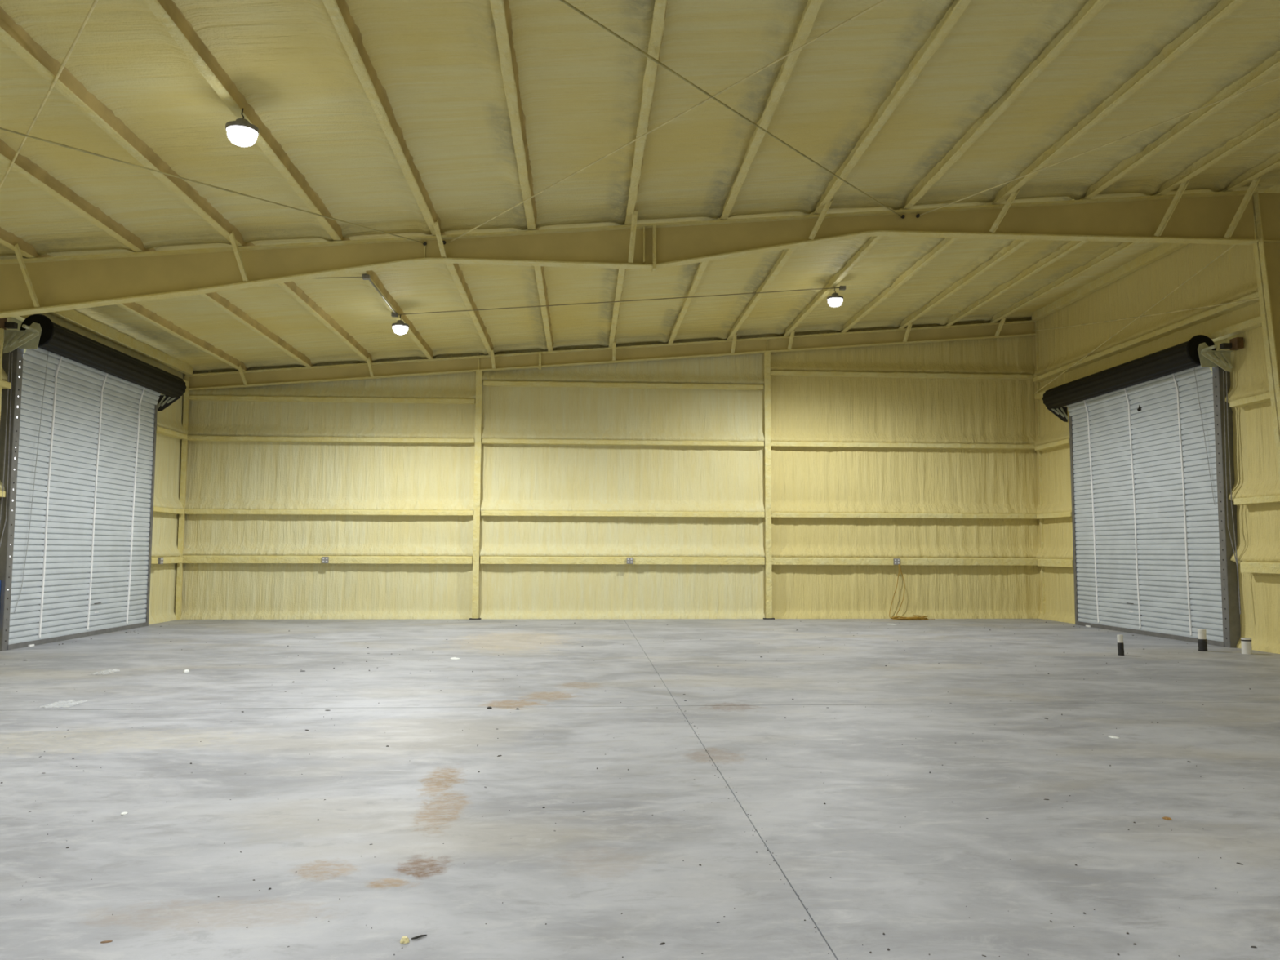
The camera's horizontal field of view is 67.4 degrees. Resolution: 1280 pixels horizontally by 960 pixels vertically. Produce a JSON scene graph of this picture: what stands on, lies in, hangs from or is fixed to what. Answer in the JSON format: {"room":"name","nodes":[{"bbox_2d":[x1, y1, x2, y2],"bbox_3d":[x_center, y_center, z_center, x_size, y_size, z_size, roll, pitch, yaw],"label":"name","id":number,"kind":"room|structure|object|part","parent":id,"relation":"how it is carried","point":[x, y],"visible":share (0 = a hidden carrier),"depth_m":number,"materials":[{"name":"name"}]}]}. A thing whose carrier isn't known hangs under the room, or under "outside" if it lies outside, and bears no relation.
{"room":"empty warehouse","nodes":[
{"label":"empty warehouse","id":0,"kind":"room"},
{"bbox_2d":[0,0,97,188],"bbox_3d":[-6.375,-3.960,10.200,0.028,0.612,11.074,4,-6,-42],"label":"rod","id":1,"kind":"object","parent":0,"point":[68,53],"visible":0.98,"depth_m":9.61,"materials":[{"name":"beige metal"}]},
{"bbox_2d":[0,312,188,624],"bbox_3d":[-10.211,-1.202,5.741,0.221,6.620,36.700,0,-4,-3],"label":"wall","id":2,"kind":"structure","parent":0,"point":[162,593],"depth_m":22.82,"materials":[{"name":"metal"}]},
{"bbox_2d":[0,328,4,417],"bbox_3d":[-10.805,0.074,15.965,0.170,5.550,0.188,0,-4,-3],"label":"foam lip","id":3,"kind":"object","parent":2,"relation":"attached to","point":[2,331],"visible":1,"depth_m":16.10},
{"bbox_2d":[0,490,5,497],"bbox_3d":[-10.785,0.170,15.394,0.262,0.126,1.610,0,-4,-3],"label":"beam","id":4,"kind":"structure","parent":2,"relation":"attached to","point":[1,491],"depth_m":16.11,"materials":[{"name":"metal"}]},
{"bbox_2d":[0,379,11,389],"bbox_3d":[-10.780,-1.673,15.531,0.261,0.131,1.610,0,-4,-3],"label":"beam","id":5,"kind":"structure","parent":2,"relation":"attached to","point":[4,384],"depth_m":16.19,"materials":[{"name":"metal"}]},
{"bbox_2d":[0,314,186,651],"bbox_3d":[-10.738,0.195,18.995,0.885,5.760,6.317,0,-4,-3],"label":"door","id":6,"kind":"structure","parent":2,"relation":"in","point":[76,531],"depth_m":18.22,"materials":[{"name":"metal"}]},
{"bbox_3d":[-10.699,0.026,16.127,0.070,4.430,0.239,0,-4,-3],"label":"pull chain","id":7,"kind":"part","parent":6,"relation":"part of","materials":[{"name":"silver metal"}]},
{"bbox_3d":[-10.847,0.261,16.262,0.336,5.220,0.012,0,-4,-3],"label":"return leg","id":8,"kind":"part","parent":6,"relation":"part of","materials":[{"name":"grey metal"}]},
{"bbox_3d":[-10.685,0.269,16.362,0.001,5.220,0.180,0,-4,-3],"label":"guide rail","id":9,"kind":"part","parent":6,"relation":"part of","materials":[{"name":"grey metal"}]},
{"bbox_3d":[-10.498,-2.488,16.524,0.380,0.465,0.012,0,-4,-3],"label":"plate","id":10,"kind":"part","parent":6,"relation":"part of","materials":[{"name":"metal"}]},
{"bbox_3d":[-11.010,0.663,21.658,0.001,5.220,0.120,0,-4,-3],"label":"guide rail","id":11,"kind":"part","parent":6,"relation":"part of","materials":[{"name":"grey metal"}]},
{"bbox_3d":[-11.181,0.666,21.707,0.336,5.220,0.012,0,-4,-3],"label":"return leg","id":12,"kind":"part","parent":6,"relation":"part of","materials":[{"name":"grey metal"}]},
{"bbox_2d":[10,314,188,386],"bbox_3d":[-10.982,-2.713,19.288,0.196,0.160,8.960,0,-4,-3],"label":"door frame","id":13,"kind":"structure","parent":2,"relation":"attached to","point":[21,318],"depth_m":16.81,"materials":[{"name":"metal"}]},
{"bbox_2d":[151,556,182,564],"bbox_3d":[-11.236,1.883,22.573,0.261,0.160,1.710,0,-4,-3],"label":"beam","id":14,"kind":"structure","parent":2,"relation":"attached to","point":[154,560],"depth_m":22.63,"materials":[{"name":"metal"}]},
{"bbox_2d":[157,557,163,564],"bbox_3d":[-11.055,1.861,22.139,0.070,0.160,0.160,0,-4,-3],"label":"outlet box","id":15,"kind":"object","parent":14,"relation":"attached to","point":[160,559],"visible":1,"depth_m":22.07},
{"bbox_2d":[153,506,184,514],"bbox_3d":[-11.232,0.709,22.660,0.261,0.125,1.710,0,-4,-3],"label":"beam","id":16,"kind":"structure","parent":2,"relation":"attached to","point":[157,509],"depth_m":22.62,"materials":[{"name":"metal"}]},
{"bbox_2d":[156,426,187,439],"bbox_3d":[-11.226,-1.133,22.798,0.261,0.130,1.710,0,-4,-3],"label":"beam","id":17,"kind":"structure","parent":2,"relation":"attached to","point":[161,430],"depth_m":22.79,"materials":[{"name":"metal"}]},
{"bbox_2d":[180,316,1040,619],"bbox_3d":[-0.436,-0.521,24.537,22.060,8.120,0.272,0,-4,-3],"label":"wall","id":18,"kind":"structure","parent":0,"point":[221,475],"depth_m":24.55,"materials":[{"name":"metal"}]},
{"bbox_2d":[182,555,472,564],"bbox_3d":[-7.732,1.979,23.905,7.080,0.200,0.260,0,-4,-3],"label":"beam","id":19,"kind":"structure","parent":18,"relation":"attached to","point":[186,558],"depth_m":23.79,"materials":[{"name":"metal"}]},
{"bbox_2d":[321,556,328,563],"bbox_3d":[-7.782,1.977,23.747,0.160,0.160,0.070,0,-4,-3],"label":"outlet box","id":20,"kind":"object","parent":19,"relation":"attached to","point":[324,559],"visible":1,"depth_m":23.72,"materials":[{"name":"grey metal"}]},
{"bbox_2d":[184,508,473,515],"bbox_3d":[-7.728,0.805,23.992,7.080,0.136,0.262,0,-4,-3],"label":"beam","id":21,"kind":"structure","parent":18,"relation":"attached to","point":[187,511],"depth_m":23.88,"materials":[{"name":"metal"}]},
{"bbox_2d":[186,435,475,444],"bbox_3d":[-7.721,-1.017,24.127,7.080,0.131,0.262,0,-4,-3],"label":"beam","id":22,"kind":"structure","parent":18,"relation":"attached to","point":[190,437],"depth_m":24.02,"materials":[{"name":"metal"}]},
{"bbox_2d":[188,395,475,404],"bbox_3d":[-7.718,-2.029,24.203,7.080,0.131,0.262,0,-4,-3],"label":"beam","id":23,"kind":"structure","parent":18,"relation":"attached to","point":[192,397],"depth_m":24.09,"materials":[{"name":"metal"}]},
{"bbox_2d":[480,555,764,564],"bbox_3d":[-0.415,2.038,24.350,7.180,0.200,0.260,0,-4,-3],"label":"beam","id":24,"kind":"structure","parent":18,"relation":"attached to","point":[484,559],"depth_m":24.22,"materials":[{"name":"metal"}]},
{"bbox_2d":[626,557,633,564],"bbox_3d":[-0.256,2.032,24.205,0.160,0.160,0.070,0,-4,-3],"label":"outlet box","id":25,"kind":"object","parent":24,"relation":"attached to","point":[629,560],"visible":1,"depth_m":24.17,"materials":[{"name":"grey metal"}]},
{"bbox_2d":[480,510,764,517],"bbox_3d":[-0.411,0.863,24.437,7.180,0.138,0.262,0,-4,-3],"label":"beam","id":26,"kind":"structure","parent":18,"relation":"attached to","point":[494,513],"depth_m":24.32,"materials":[{"name":"metal"}]},
{"bbox_2d":[482,438,764,446],"bbox_3d":[-0.405,-0.959,24.572,7.180,0.131,0.262,0,-4,-3],"label":"beam","id":27,"kind":"structure","parent":18,"relation":"attached to","point":[485,441],"depth_m":24.46,"materials":[{"name":"metal"}]},
{"bbox_2d":[483,380,764,390],"bbox_3d":[-0.400,-2.435,24.682,7.180,0.131,0.262,0,-4,-3],"label":"beam","id":28,"kind":"structure","parent":18,"relation":"attached to","point":[486,383],"depth_m":24.58,"materials":[{"name":"metal"}]},
{"bbox_2d":[770,370,1035,379],"bbox_3d":[6.878,-2.751,25.153,7.040,0.121,0.262,0,-4,-3],"label":"wall girt","id":29,"kind":"object","parent":18,"relation":"attached to","point":[775,373],"depth_m":25.05,"materials":[{"name":"metal"}]},
{"bbox_2d":[770,441,1035,449],"bbox_3d":[6.871,-0.901,25.015,7.040,0.131,0.262,0,-4,-3],"label":"wall girt","id":30,"kind":"object","parent":18,"relation":"attached to","point":[782,444],"depth_m":24.90,"materials":[{"name":"metal"}]},
{"bbox_2d":[771,512,1036,519],"bbox_3d":[6.865,0.921,24.879,7.040,0.136,0.262,0,-4,-3],"label":"wall girt","id":31,"kind":"object","parent":18,"relation":"attached to","point":[848,515],"depth_m":24.77,"materials":[{"name":"metal"}]},
{"bbox_2d":[771,556,1038,565],"bbox_3d":[6.861,2.095,24.793,7.040,0.200,0.260,0,-4,-3],"label":"wall girt","id":32,"kind":"object","parent":18,"relation":"attached to","point":[775,560],"depth_m":24.67,"materials":[{"name":"metal"}]},
{"bbox_2d":[893,558,900,564],"bbox_3d":[6.581,2.091,24.620,0.160,0.160,0.070,0,-4,-3],"label":"outlet box","id":33,"kind":"object","parent":32,"relation":"attached to","point":[895,561],"visible":1,"depth_m":24.59,"materials":[{"name":"grey metal"}]},
{"bbox_2d":[0,618,1279,959],"bbox_3d":[0.660,2.265,6.151,22.300,0.200,36.900,0,-4,-3],"label":"floor","id":34,"kind":"structure","parent":0,"point":[161,868],"depth_m":6.83,"materials":[{"name":"concrete"}]},
{"bbox_2d":[100,940,112,942],"bbox_3d":[-2.317,2.004,4.170,0.047,0.005,0.019,1,-4,-14],"label":"chip","id":35,"kind":"object","parent":34,"relation":"on","point":[104,941],"visible":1,"depth_m":4.17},
{"bbox_2d":[175,376,189,619],"bbox_3d":[-11.274,0.403,23.719,0.116,6.041,0.190,0,-4,-3],"label":"column","id":36,"kind":"structure","parent":34,"relation":"on","point":[186,402],"depth_m":23.64,"materials":[{"name":"metal"}]},
{"bbox_2d":[400,936,408,943],"bbox_3d":[-1.025,2.002,4.186,0.041,0.020,0.044,0,-4,-3],"label":"scrap","id":37,"kind":"object","parent":34,"relation":"on","point":[404,940],"visible":1,"depth_m":4.17,"materials":[{"name":"beige paper"}]},
{"bbox_2d":[411,934,426,939],"bbox_3d":[-0.970,2.008,4.223,0.073,0.012,0.015,4,-5,-39],"label":"twig","id":38,"kind":"object","parent":34,"relation":"on","point":[420,935],"visible":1,"depth_m":4.22,"materials":[{"name":"black wood"}]},
{"bbox_2d":[469,370,482,619],"bbox_3d":[-4.093,0.345,24.165,0.275,6.273,0.230,0,-4,-3],"label":"wall column","id":39,"kind":"structure","parent":34,"relation":"on","point":[478,373],"depth_m":24.09,"materials":[{"name":"metal"}]},
{"bbox_2d":[0,620,1257,959],"bbox_3d":[0.101,2.725,13.791,21.060,0.014,20.156,0,-4,-3],"label":"grit","id":40,"kind":"object","parent":34,"relation":"on","point":[663,943],"visible":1,"depth_m":6.92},
{"bbox_2d":[763,351,774,619],"bbox_3d":[3.275,0.104,24.635,0.275,6.873,0.230,0,-4,-3],"label":"wall column","id":41,"kind":"structure","parent":34,"relation":"on","point":[766,354],"depth_m":24.55,"materials":[{"name":"metal"}]},
{"bbox_2d":[184,316,1038,390],"bbox_3d":[-0.395,-3.242,24.369,21.840,2.160,0.725,0,-4,-3],"label":"rafter","id":42,"kind":"object","parent":41,"relation":"on","point":[792,343],"visible":1,"depth_m":24.58,"materials":[{"name":"metal"}]},
{"bbox_2d":[489,0,553,351],"bbox_3d":[-1.699,-4.046,15.396,0.197,0.210,18.460,0,-4,-3],"label":"purlin","id":43,"kind":"structure","parent":42,"relation":"on","point":[500,10],"depth_m":11.46,"materials":[{"name":"metal"}]},
{"bbox_3d":[-2.548,-3.041,24.453,0.065,0.425,0.125,0,-4,-3],"label":"splice plate","id":44,"kind":"part","parent":42,"relation":"part of","materials":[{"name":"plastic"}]},
{"bbox_2d":[782,0,1111,336],"bbox_3d":[4.364,-4.491,15.802,0.195,0.210,18.460,0,-4,-3],"label":"purlin","id":45,"kind":"structure","parent":42,"relation":"on","point":[1091,8],"depth_m":12.67,"materials":[{"name":"metal"}]},
{"bbox_2d":[826,288,843,306],"bbox_3d":[4.110,-3.857,20.230,0.340,0.417,0.340,0,-4,-3],"label":"light","id":46,"kind":"object","parent":45,"relation":"hanging from","point":[833,300],"visible":1,"depth_m":20.11,"materials":[{"name":"white"}]},
{"bbox_2d":[897,50,1279,328],"bbox_3d":[7.399,-4.716,16.005,0.188,0.206,18.460,0,-4,-3],"label":"purlin","id":47,"kind":"structure","parent":42,"relation":"on","point":[1271,64],"depth_m":14.09,"materials":[{"name":"metal"}]},
{"bbox_2d":[988,152,1279,323],"bbox_3d":[9.855,-4.897,16.169,0.187,0.205,18.460,0,-4,-3],"label":"purlin","id":48,"kind":"structure","parent":42,"relation":"on","point":[1273,162],"depth_m":19.92,"materials":[{"name":"metal"}]},
{"bbox_2d":[1031,185,1279,320],"bbox_3d":[10.655,-4.627,20.784,0.140,0.225,9.010,0,-4,-3],"label":"strut","id":49,"kind":"object","parent":42,"relation":"attached to","point":[1163,250],"visible":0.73,"depth_m":21.41,"materials":[{"name":"metal"}]},
{"bbox_2d":[888,564,934,619],"bbox_3d":[6.885,2.839,24.334,1.162,1.405,0.468,0,-4,-3],"label":"extension cord","id":50,"kind":"object","parent":34,"relation":"on","point":[917,617],"visible":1,"depth_m":24.36,"materials":[{"name":"plastic"}]},
{"bbox_2d":[1034,321,1045,614],"bbox_3d":[10.458,-0.308,25.107,0.116,7.815,0.190,0,-4,-3],"label":"column","id":51,"kind":"structure","parent":34,"relation":"on","point":[1036,336],"depth_m":25.07,"materials":[{"name":"metal"}]},
{"bbox_2d":[1107,735,1119,738],"bbox_3d":[4.378,2.376,8.883,0.073,0.010,0.118,0,-4,-3],"label":"flake","id":52,"kind":"object","parent":34,"relation":"on","point":[1110,736],"visible":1,"depth_m":8.86,"materials":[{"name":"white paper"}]},
{"bbox_2d":[1116,634,1124,655],"bbox_3d":[8.035,2.759,16.051,0.103,0.337,0.097,0,-4,-3],"label":"pipe stub","id":53,"kind":"object","parent":34,"relation":"on","point":[1120,637],"visible":1,"depth_m":16.02,"materials":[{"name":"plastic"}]},
{"bbox_2d":[1162,816,1172,820],"bbox_3d":[3.379,2.168,6.156,0.044,0.012,0.052,0,-4,-3],"label":"leaf","id":54,"kind":"object","parent":34,"relation":"on","point":[1164,817],"visible":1,"depth_m":6.14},
{"bbox_2d":[1197,629,1208,651],"bbox_3d":[9.824,2.798,16.771,0.151,0.377,0.146,0,-4,-3],"label":"pipe stub","id":55,"kind":"object","parent":34,"relation":"on","point":[1202,641],"visible":1,"depth_m":16.72,"materials":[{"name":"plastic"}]},
{"bbox_2d":[1240,637,1252,653],"bbox_3d":[10.334,2.825,16.358,0.157,0.265,0.157,0,-4,-3],"label":"pipe stub","id":56,"kind":"object","parent":34,"relation":"on","point":[1246,642],"visible":1,"depth_m":16.30,"materials":[{"name":"white plastic"}]},
{"bbox_2d":[1253,190,1279,480],"bbox_3d":[10.620,-0.959,15.858,0.710,7.740,0.310,0,-4,-3],"label":"steel column","id":57,"kind":"structure","parent":34,"relation":"on","point":[1266,206],"depth_m":16.00,"materials":[{"name":"metal"}]},
{"bbox_3d":[-10.459,-0.209,14.508,0.620,5.900,0.310,0,-4,-3],"label":"steel column","id":58,"kind":"structure","parent":34,"relation":"on","visible":0},
{"bbox_2d":[0,176,1261,318],"bbox_3d":[-0.163,-3.647,15.102,20.950,2.624,0.814,0,-4,-3],"label":"roof beam","id":59,"kind":"structure","parent":58,"relation":"on","point":[42,285],"depth_m":15.34,"materials":[{"name":"metal"}]},
{"bbox_2d":[48,309,192,374],"bbox_3d":[-10.891,-3.044,19.343,0.140,0.225,9.010,0,-4,-3],"label":"roof purlin","id":60,"kind":"structure","parent":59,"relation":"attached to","point":[75,317],"depth_m":20.15,"materials":[{"name":"metal"}]},
{"bbox_2d":[0,226,247,371],"bbox_3d":[-9.315,-3.489,14.887,0.182,0.204,18.460,0,-4,-3],"label":"roof purlin","id":61,"kind":"structure","parent":59,"relation":"on","point":[7,239],"depth_m":18.95,"materials":[{"name":"metal"}]},
{"bbox_2d":[0,138,312,366],"bbox_3d":[-7.717,-3.606,14.994,0.183,0.204,18.460,0,-4,-3],"label":"roof purlin","id":62,"kind":"structure","parent":59,"relation":"on","point":[24,166],"depth_m":13.56,"materials":[{"name":"metal"}]},
{"bbox_2d":[0,6,373,362],"bbox_3d":[-6.220,-3.716,15.094,0.184,0.205,18.460,0,-4,-3],"label":"roof purlin","id":63,"kind":"structure","parent":59,"relation":"on","point":[13,35],"depth_m":11.16,"materials":[{"name":"metal"}]},
{"bbox_2d":[0,127,424,243],"bbox_3d":[-6.740,-3.819,10.579,0.022,0.553,11.354,-3,-5,36],"label":"rod","id":64,"kind":"object","parent":59,"relation":"attached to","point":[1,128],"visible":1,"depth_m":12.06,"materials":[{"name":"grey metal"}]},
{"bbox_2d":[142,0,433,359],"bbox_3d":[-4.712,-3.827,15.195,0.185,0.205,18.460,0,-4,-3],"label":"roof purlin","id":65,"kind":"structure","parent":59,"relation":"on","point":[166,11],"depth_m":10.94,"materials":[{"name":"metal"}]},
{"bbox_2d":[225,107,258,146],"bbox_3d":[-4.356,-3.870,10.518,0.340,0.417,0.340,0,-4,-3],"label":"light","id":66,"kind":"object","parent":65,"relation":"hanging from","point":[242,133],"visible":1,"depth_m":10.41,"materials":[{"name":"white"}]},
{"bbox_2d":[362,274,370,279],"bbox_3d":[-4.804,-3.559,16.847,0.120,0.075,0.100,0,-4,-3],"label":"junction box","id":67,"kind":"object","parent":65,"relation":"attached to","point":[365,277],"visible":1,"depth_m":16.80,"materials":[{"name":"grey metal"}]},
{"bbox_2d":[317,276,362,278],"bbox_3d":[-5.579,-3.523,16.747,1.444,0.113,0.012,1,-4,-7],"label":"wire","id":68,"kind":"object","parent":67,"relation":"attached to","point":[340,277],"visible":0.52,"depth_m":16.79,"materials":[{"name":"grey metal"}]},
{"bbox_2d":[368,280,395,314],"bbox_3d":[-4.876,-3.472,18.192,0.032,0.032,2.580,0,-4,-4],"label":"conduit","id":69,"kind":"object","parent":65,"relation":"attached to","point":[371,281],"visible":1,"depth_m":18.13,"materials":[{"name":"silver metal"}]},
{"bbox_2d":[391,312,398,317],"bbox_3d":[-4.989,-3.359,19.533,0.120,0.075,0.100,0,-4,-3],"label":"junction box","id":70,"kind":"object","parent":65,"relation":"attached to","point":[393,314],"visible":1,"depth_m":19.49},
{"bbox_2d":[397,287,839,315],"bbox_3d":[-0.372,-3.706,19.863,9.132,0.765,0.017,0,-4,-3],"label":"wire","id":71,"kind":"object","parent":70,"relation":"attached to","point":[830,287],"visible":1,"depth_m":19.85,"materials":[{"name":"grey metal"}]},
{"bbox_2d":[839,285,845,290],"bbox_3d":[4.255,-4.033,20.171,0.120,0.075,0.100,0,-4,-3],"label":"junction box","id":72,"kind":"object","parent":71,"relation":"attached to","point":[841,287],"visible":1,"depth_m":20.12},
{"bbox_2d":[391,315,408,334],"bbox_3d":[-4.909,-3.191,19.677,0.340,0.417,0.340,0,-4,-3],"label":"light","id":73,"kind":"object","parent":65,"relation":"hanging from","point":[399,327],"visible":1,"depth_m":19.56,"materials":[{"name":"white"}]},
{"bbox_2d":[322,0,493,355],"bbox_3d":[-3.195,-3.938,15.296,0.190,0.207,18.460,0,-4,-3],"label":"roof purlin","id":74,"kind":"structure","parent":59,"relation":"on","point":[349,34],"depth_m":11.24,"materials":[{"name":"metal"}]},
{"bbox_2d":[608,0,667,347],"bbox_3d":[-0.161,-4.159,15.499,0.200,0.210,18.460,0,-4,-3],"label":"purlin","id":75,"kind":"structure","parent":59,"relation":"on","point":[660,8],"depth_m":11.66,"materials":[{"name":"metal"}]},
{"bbox_3d":[0.224,-3.707,15.416,0.050,0.705,0.245,0,-4,-3],"label":"splice plate","id":76,"kind":"part","parent":59,"relation":"part of","materials":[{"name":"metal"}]},
{"bbox_2d":[448,0,887,242],"bbox_3d":[0.855,-4.391,10.887,0.024,0.670,11.621,4,-6,-42],"label":"rod","id":77,"kind":"object","parent":59,"relation":"attached to","point":[882,1],"visible":1,"depth_m":11.11,"materials":[{"name":"beige metal"}]},
{"bbox_2d":[560,0,902,217],"bbox_3d":[0.791,-4.386,10.883,0.028,0.578,11.828,-3,-5,36],"label":"rod","id":78,"kind":"object","parent":59,"relation":"attached to","point":[633,46],"visible":1,"depth_m":10.70,"materials":[{"name":"grey metal"}]},
{"bbox_2d":[667,0,824,343],"bbox_3d":[1.367,-4.271,15.601,0.200,0.210,18.460,0,-4,-3],"label":"purlin","id":79,"kind":"structure","parent":59,"relation":"on","point":[805,26],"depth_m":11.92,"materials":[{"name":"metal"}]},
{"bbox_2d":[726,0,972,339],"bbox_3d":[2.886,-4.383,15.703,0.197,0.210,18.460,0,-4,-3],"label":"purlin","id":80,"kind":"structure","parent":59,"relation":"on","point":[958,7],"depth_m":12.17,"materials":[{"name":"metal"}]},
{"bbox_2d":[840,0,1246,332],"bbox_3d":[5.872,-4.604,15.902,0.190,0.207,18.460,0,-4,-3],"label":"purlin","id":81,"kind":"structure","parent":59,"relation":"on","point":[1170,52],"depth_m":12.64,"materials":[{"name":"metal"}]},
{"bbox_2d":[920,77,1279,215],"bbox_3d":[7.890,-4.908,11.358,0.022,0.581,11.001,3,-5,-37],"label":"rod","id":82,"kind":"object","parent":59,"relation":"attached to","point":[1148,128],"visible":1,"depth_m":13.21,"materials":[{"name":"grey metal"}]},
{"bbox_2d":[945,110,1279,325],"bbox_3d":[8.656,-4.809,16.089,0.186,0.206,18.460,0,-4,-3],"label":"purlin","id":83,"kind":"structure","parent":59,"relation":"on","point":[1265,125],"depth_m":15.50,"materials":[{"name":"metal"}]},
{"bbox_2d":[0,0,1279,370],"bbox_3d":[0.684,-4.892,6.694,22.200,1.917,36.720,0,-4,-3],"label":"ceiling","id":84,"kind":"structure","parent":0,"point":[437,63],"depth_m":12.57,"materials":[{"name":"metal"}]},
{"bbox_2d":[1032,243,1279,653],"bbox_3d":[11.501,-1.777,7.117,0.217,8.120,36.700,0,-4,-3],"label":"wall","id":85,"kind":"structure","parent":0,"point":[1232,276],"depth_m":19.07,"materials":[{"name":"metal"}]},
{"bbox_2d":[1035,438,1070,450],"bbox_3d":[10.443,-0.892,24.101,0.261,0.130,1.730,0,-4,-3],"label":"wall girt","id":86,"kind":"object","parent":85,"relation":"attached to","point":[1066,442],"depth_m":24.07,"materials":[{"name":"metal"}]},
{"bbox_2d":[1036,511,1071,519],"bbox_3d":[10.437,0.875,23.969,0.261,0.135,1.730,0,-4,-3],"label":"wall girt","id":87,"kind":"object","parent":85,"relation":"attached to","point":[1062,514],"depth_m":23.94,"materials":[{"name":"metal"}]},
{"bbox_2d":[1037,558,1073,567],"bbox_3d":[10.433,2.052,23.881,0.261,0.206,1.730,0,-4,-3],"label":"wall girt","id":88,"kind":"object","parent":85,"relation":"attached to","point":[1065,562],"depth_m":23.80,"materials":[{"name":"metal"}]},
{"bbox_2d":[1042,334,1244,647],"bbox_3d":[10.423,0.363,20.282,0.885,5.760,6.317,0,-4,-3],"label":"door","id":89,"kind":"structure","parent":85,"relation":"in","point":[1154,519],"depth_m":19.57,"materials":[{"name":"metal"}]},
{"bbox_3d":[10.527,0.838,23.028,0.336,5.220,0.012,0,-4,-3],"label":"return leg","id":90,"kind":"part","parent":89,"relation":"part of","materials":[{"name":"grey metal"}]},
{"bbox_3d":[10.363,0.832,22.958,0.001,5.220,0.120,0,-4,-3],"label":"guide rail","id":91,"kind":"part","parent":89,"relation":"part of","materials":[{"name":"grey metal"}]},
{"bbox_2d":[1066,365,1223,641],"bbox_3d":[10.499,0.570,20.364,0.120,5.218,5.260,0,-4,-3],"label":"curtain","id":92,"kind":"object","parent":89,"relation":"hanging from","point":[1147,538],"depth_m":19.87,"materials":[{"name":"white metal"}]},
{"bbox_3d":[10.527,-2.321,17.803,0.380,0.465,0.012,0,-4,-3],"label":"plate","id":93,"kind":"part","parent":89,"relation":"part of","materials":[{"name":"metal"}]},
{"bbox_3d":[10.688,0.439,17.662,0.001,5.220,0.180,0,-4,-3],"label":"guide rail","id":94,"kind":"part","parent":89,"relation":"part of","materials":[{"name":"grey metal"}]},
{"bbox_3d":[10.861,0.434,17.583,0.336,5.220,0.012,0,-4,-3],"label":"return leg","id":95,"kind":"part","parent":89,"relation":"part of","materials":[{"name":"grey metal"}]},
{"bbox_3d":[10.735,0.197,17.431,0.070,4.430,0.239,0,-4,-3],"label":"pull chain","id":96,"kind":"part","parent":89,"relation":"part of","materials":[{"name":"grey metal"}]},
{"bbox_2d":[1032,291,1259,382],"bbox_3d":[10.670,-2.962,20.636,0.262,0.136,8.960,0,-4,-3],"label":"wall girt","id":97,"kind":"object","parent":85,"relation":"attached to","point":[1223,309],"depth_m":19.81,"materials":[{"name":"metal"}]},
{"bbox_2d":[1033,244,1235,394],"bbox_3d":[10.524,-3.386,20.639,0.026,1.674,8.904,0,-4,-3],"label":"rod","id":98,"kind":"object","parent":97,"relation":"attached to","point":[1233,245],"visible":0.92,"depth_m":20.12,"materials":[{"name":"beige metal"}]},
{"bbox_2d":[1031,297,1258,331],"bbox_3d":[10.544,-3.510,20.649,0.026,1.464,8.904,0,-4,-3],"label":"rod","id":99,"kind":"object","parent":97,"relation":"attached to","point":[1254,298],"visible":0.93,"depth_m":19.52,"materials":[{"name":"beige metal"}]},
{"bbox_2d":[1034,315,1262,399],"bbox_3d":[10.662,-2.521,20.603,0.194,0.160,8.960,0,-4,-3],"label":"wall girt","id":100,"kind":"object","parent":85,"relation":"attached to","point":[1255,322],"depth_m":17.50,"materials":[{"name":"metal"}]},
{"bbox_2d":[1229,391,1270,407],"bbox_3d":[10.894,-1.437,16.755,0.261,0.131,1.430,0,-4,-3],"label":"wall girt","id":101,"kind":"object","parent":85,"relation":"attached to","point":[1264,397],"depth_m":16.94,"materials":[{"name":"metal"}]},
{"bbox_2d":[1233,494,1279,505],"bbox_3d":[10.888,0.330,16.623,0.261,0.136,1.430,0,-4,-3],"label":"wall girt","id":102,"kind":"object","parent":85,"relation":"attached to","point":[1273,498],"depth_m":16.74,"materials":[{"name":"metal"}]},
{"bbox_2d":[1240,561,1279,573],"bbox_3d":[10.887,1.504,16.485,0.261,0.206,1.330,0,-4,-3],"label":"wall girt","id":103,"kind":"object","parent":85,"relation":"attached to","point":[1268,567],"depth_m":16.64,"materials":[{"name":"metal"}]}
]}

